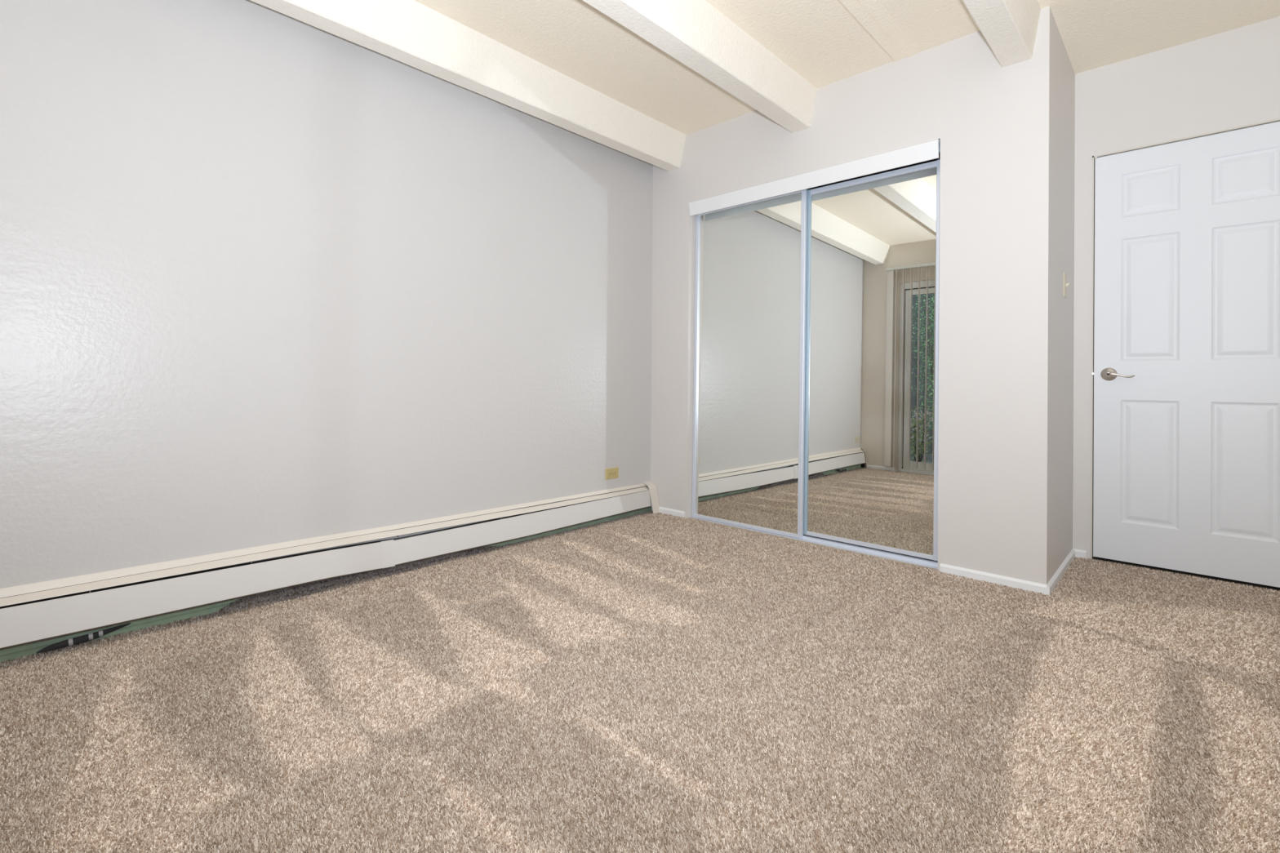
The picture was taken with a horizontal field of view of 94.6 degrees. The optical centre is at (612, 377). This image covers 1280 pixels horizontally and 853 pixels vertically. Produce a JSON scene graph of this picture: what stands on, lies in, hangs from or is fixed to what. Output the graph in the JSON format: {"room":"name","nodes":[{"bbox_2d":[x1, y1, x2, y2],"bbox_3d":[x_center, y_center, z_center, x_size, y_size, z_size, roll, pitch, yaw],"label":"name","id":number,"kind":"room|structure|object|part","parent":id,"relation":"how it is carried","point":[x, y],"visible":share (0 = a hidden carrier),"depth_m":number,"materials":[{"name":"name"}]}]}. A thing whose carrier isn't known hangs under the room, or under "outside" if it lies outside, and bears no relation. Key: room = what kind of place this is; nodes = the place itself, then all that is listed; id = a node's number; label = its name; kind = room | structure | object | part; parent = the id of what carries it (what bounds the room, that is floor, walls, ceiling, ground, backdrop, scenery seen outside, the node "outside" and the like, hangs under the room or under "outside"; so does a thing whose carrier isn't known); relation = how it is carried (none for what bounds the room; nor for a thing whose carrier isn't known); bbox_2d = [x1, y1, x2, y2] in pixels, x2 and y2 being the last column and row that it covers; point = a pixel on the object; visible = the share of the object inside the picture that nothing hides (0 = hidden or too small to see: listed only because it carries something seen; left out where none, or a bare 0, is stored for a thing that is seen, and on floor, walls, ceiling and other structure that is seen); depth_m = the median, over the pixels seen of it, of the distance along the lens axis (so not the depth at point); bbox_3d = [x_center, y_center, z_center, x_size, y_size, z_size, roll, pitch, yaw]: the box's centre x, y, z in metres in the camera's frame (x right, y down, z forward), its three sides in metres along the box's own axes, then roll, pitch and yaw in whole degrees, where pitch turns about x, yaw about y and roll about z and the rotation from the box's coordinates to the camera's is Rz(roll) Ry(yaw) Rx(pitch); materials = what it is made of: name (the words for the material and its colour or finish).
{"room":"empty bedroom","nodes":[
{"label":"empty bedroom","id":0,"kind":"room"},
{"bbox_2d":[0,0,653,588],"bbox_3d":[-1.064,-0.357,2.919,0.150,2.597,3.930,0,0,44],"label":"wall","id":1,"kind":"structure","parent":0,"point":[268,276],"depth_m":2.47,"materials":[{"name":"grey paint"}]},
{"bbox_2d":[0,481,659,662],"bbox_3d":[-0.974,0.803,2.842,0.094,0.238,3.651,0,0,44],"label":"baseboard heater","id":2,"kind":"object","parent":1,"relation":"attached to","point":[34,617],"visible":0.98,"depth_m":2.36,"materials":[{"name":"white metal"}]},
{"bbox_3d":[-1.615,0.803,2.166,0.020,0.144,1.689,0,0,44],"label":"panel","id":3,"kind":"part","parent":2,"relation":"part of","materials":[{"name":"white metal"}]},
{"bbox_3d":[-0.395,0.830,3.413,0.020,0.120,1.880,0,0,44],"label":"panel","id":4,"kind":"part","parent":2,"relation":"part of","materials":[{"name":"white metal"}]},
{"bbox_2d":[604,466,618,479],"bbox_3d":[0.001,0.630,3.896,0.009,0.072,0.122,0,0,44],"label":"wall outlet","id":5,"kind":"object","parent":1,"relation":"attached to","point":[612,473],"visible":1,"depth_m":3.89,"materials":[{"name":"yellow plastic"}]},
{"bbox_2d":[0,511,1279,852],"bbox_3d":[0.501,0.908,1.970,3.422,0.063,4.489,0,0,44],"label":"floor","id":6,"kind":"structure","parent":0,"point":[648,682],"depth_m":1.64,"materials":[{"name":"beige carpet"}]},
{"bbox_2d":[36,622,130,653],"bbox_3d":[-1.792,0.885,2.009,0.020,0.027,0.241,0,0,42],"label":"scrap","id":7,"kind":"object","parent":6,"relation":"on","point":[70,642],"visible":1,"depth_m":2.00,"materials":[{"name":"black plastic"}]},
{"bbox_2d":[690,516,937,569],"bbox_3d":[1.099,0.939,3.473,1.519,0.026,0.076,0,0,44],"label":"floor track","id":8,"kind":"object","parent":6,"relation":"on","point":[904,558],"visible":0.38,"depth_m":3.22,"materials":[{"name":"silver metal"}]},
{"bbox_2d":[691,188,807,538],"bbox_3d":[0.843,-0.097,3.733,0.788,2.071,0.026,0,-1,44],"label":"mirror door","id":9,"kind":"structure","parent":8,"relation":"on","point":[750,278],"depth_m":3.70,"materials":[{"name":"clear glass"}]},
{"bbox_3d":[0.829,0.928,3.722,0.736,0.019,0.022,0,-1,44],"label":"rail","id":10,"kind":"part","parent":9,"relation":"part of","materials":[{"name":"silver metal"}]},
{"bbox_3d":[0.860,-1.118,3.745,0.736,0.030,0.025,0,-1,44],"label":"rail","id":11,"kind":"part","parent":9,"relation":"part of","materials":[{"name":"silver metal"}]},
{"bbox_2d":[803,160,940,560],"bbox_3d":[1.398,-0.094,3.237,0.754,2.028,0.026,0,-1,44],"label":"mirror door","id":12,"kind":"structure","parent":8,"relation":"on","point":[871,427],"depth_m":3.21,"materials":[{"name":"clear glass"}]},
{"bbox_3d":[1.386,0.909,3.223,0.674,0.021,0.022,0,-1,44],"label":"rail","id":13,"kind":"part","parent":12,"relation":"part of","materials":[{"name":"silver metal"}]},
{"bbox_3d":[1.417,-1.093,3.245,0.674,0.030,0.025,0,-1,44],"label":"rail","id":14,"kind":"part","parent":12,"relation":"part of","materials":[{"name":"silver metal"}]},
{"bbox_2d":[414,0,1279,134],"bbox_3d":[0.552,-1.692,2.034,3.690,0.109,4.909,0,0,44],"label":"ceiling","id":15,"kind":"structure","parent":0,"point":[825,42],"depth_m":2.81,"materials":[{"name":"beige paint"}]},
{"bbox_2d":[250,0,686,171],"bbox_3d":[-0.855,-1.550,2.748,0.209,0.209,3.660,0,0,44],"label":"ceiling beam","id":16,"kind":"structure","parent":15,"relation":"attached to","point":[411,33],"depth_m":2.90,"materials":[{"name":"white paint"}]},
{"bbox_2d":[582,0,817,132],"bbox_3d":[-0.190,-1.547,2.096,0.188,0.209,3.660,0,0,44],"label":"ceiling beam","id":17,"kind":"structure","parent":15,"relation":"attached to","point":[695,33],"depth_m":2.72,"materials":[{"name":"white paint"}]},
{"bbox_2d":[962,0,1040,66],"bbox_3d":[0.553,-1.544,1.367,0.177,0.209,3.660,0,0,44],"label":"ceiling beam","id":18,"kind":"structure","parent":15,"relation":"attached to","point":[1009,27],"depth_m":2.45,"materials":[{"name":"white paint"}]},
{"bbox_2d":[650,5,1053,584],"bbox_3d":[1.138,-0.338,3.428,2.282,2.597,0.120,0,0,44],"label":"wall","id":19,"kind":"structure","parent":0,"point":[993,123],"depth_m":2.81,"materials":[{"name":"white paint"}]},
{"bbox_2d":[658,506,684,517],"bbox_3d":[0.407,0.923,4.039,0.221,0.048,0.012,0,0,44],"label":"baseboard","id":20,"kind":"structure","parent":19,"relation":"attached to","point":[664,510],"depth_m":4.03,"materials":[{"name":"white paint"}]},
{"bbox_2d":[688,138,940,216],"bbox_3d":[1.097,-1.127,3.462,1.519,0.090,0.130,0,0,44],"label":"fascia","id":21,"kind":"object","parent":19,"relation":"attached to","point":[929,150],"visible":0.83,"depth_m":3.29,"materials":[{"name":"white wood"}]},
{"bbox_2d":[939,563,1046,595],"bbox_3d":[1.747,0.928,2.725,0.420,0.048,0.012,0,0,44],"label":"baseboard","id":22,"kind":"structure","parent":19,"relation":"attached to","point":[1029,586],"depth_m":2.71,"materials":[{"name":"white paint"}]},
{"bbox_2d":[807,151,940,190],"bbox_3d":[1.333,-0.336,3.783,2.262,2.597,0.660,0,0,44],"label":"door track","id":23,"kind":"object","parent":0,"point":[939,158],"depth_m":3.77,"materials":[{"name":"grey metal"}]},
{"bbox_2d":[1051,17,1075,577],"bbox_3d":[2.231,-0.332,2.999,0.120,2.597,0.799,0,0,44],"label":"wall","id":24,"kind":"structure","parent":0,"point":[1064,151],"depth_m":2.88,"materials":[{"name":"white paint"}]},
{"bbox_2d":[1045,549,1075,595],"bbox_3d":[2.176,0.932,2.854,0.012,0.048,0.799,0,0,44],"label":"baseboard","id":25,"kind":"structure","parent":24,"relation":"attached to","point":[1064,566],"depth_m":2.79,"materials":[{"name":"white paint"}]},
{"bbox_2d":[1063,271,1069,297],"bbox_3d":[2.246,-0.458,2.913,0.020,0.120,0.072,0,0,44],"label":"light switch","id":26,"kind":"object","parent":24,"relation":"attached to","point":[1065,284],"visible":1,"depth_m":2.91,"materials":[{"name":"beige plastic"}]},
{"bbox_2d":[1063,271,1066,297],"bbox_3d":[2.241,-0.458,2.918,0.006,0.120,0.072,0,0,44],"label":"switch plate","id":27,"kind":"object","parent":26,"relation":"attached to","point":[1064,274],"depth_m":2.90,"materials":[{"name":"beige plastic"}]},
{"bbox_2d":[1072,16,1279,559],"bbox_3d":[2.918,-0.327,2.801,1.138,2.597,0.120,0,0,44],"label":"wall","id":28,"kind":"structure","parent":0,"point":[1230,78],"depth_m":2.96,"materials":[{"name":"white paint"}]},
{"bbox_2d":[1072,548,1086,559],"bbox_3d":[2.477,0.935,3.127,0.058,0.048,0.012,0,0,44],"label":"baseboard","id":29,"kind":"structure","parent":28,"relation":"attached to","point":[1080,553],"depth_m":3.12,"materials":[{"name":"white paint"}]},
{"bbox_2d":[1090,118,1279,591],"bbox_3d":[2.840,-0.097,2.842,0.822,2.136,0.166,0,0,44],"label":"door","id":30,"kind":"structure","parent":28,"relation":"attached to","point":[1185,425],"depth_m":2.85,"materials":[{"name":"white paint"}]},
{"bbox_3d":[2.564,-0.019,3.048,0.067,0.067,0.030,0,0,44],"label":"handle","id":31,"kind":"part","parent":30,"relation":"part of","materials":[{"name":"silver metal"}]},
{"bbox_3d":[2.579,-0.017,2.999,0.118,0.033,0.022,0,0,44],"label":"lever","id":32,"kind":"part","parent":30,"relation":"part of","materials":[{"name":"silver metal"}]}
]}

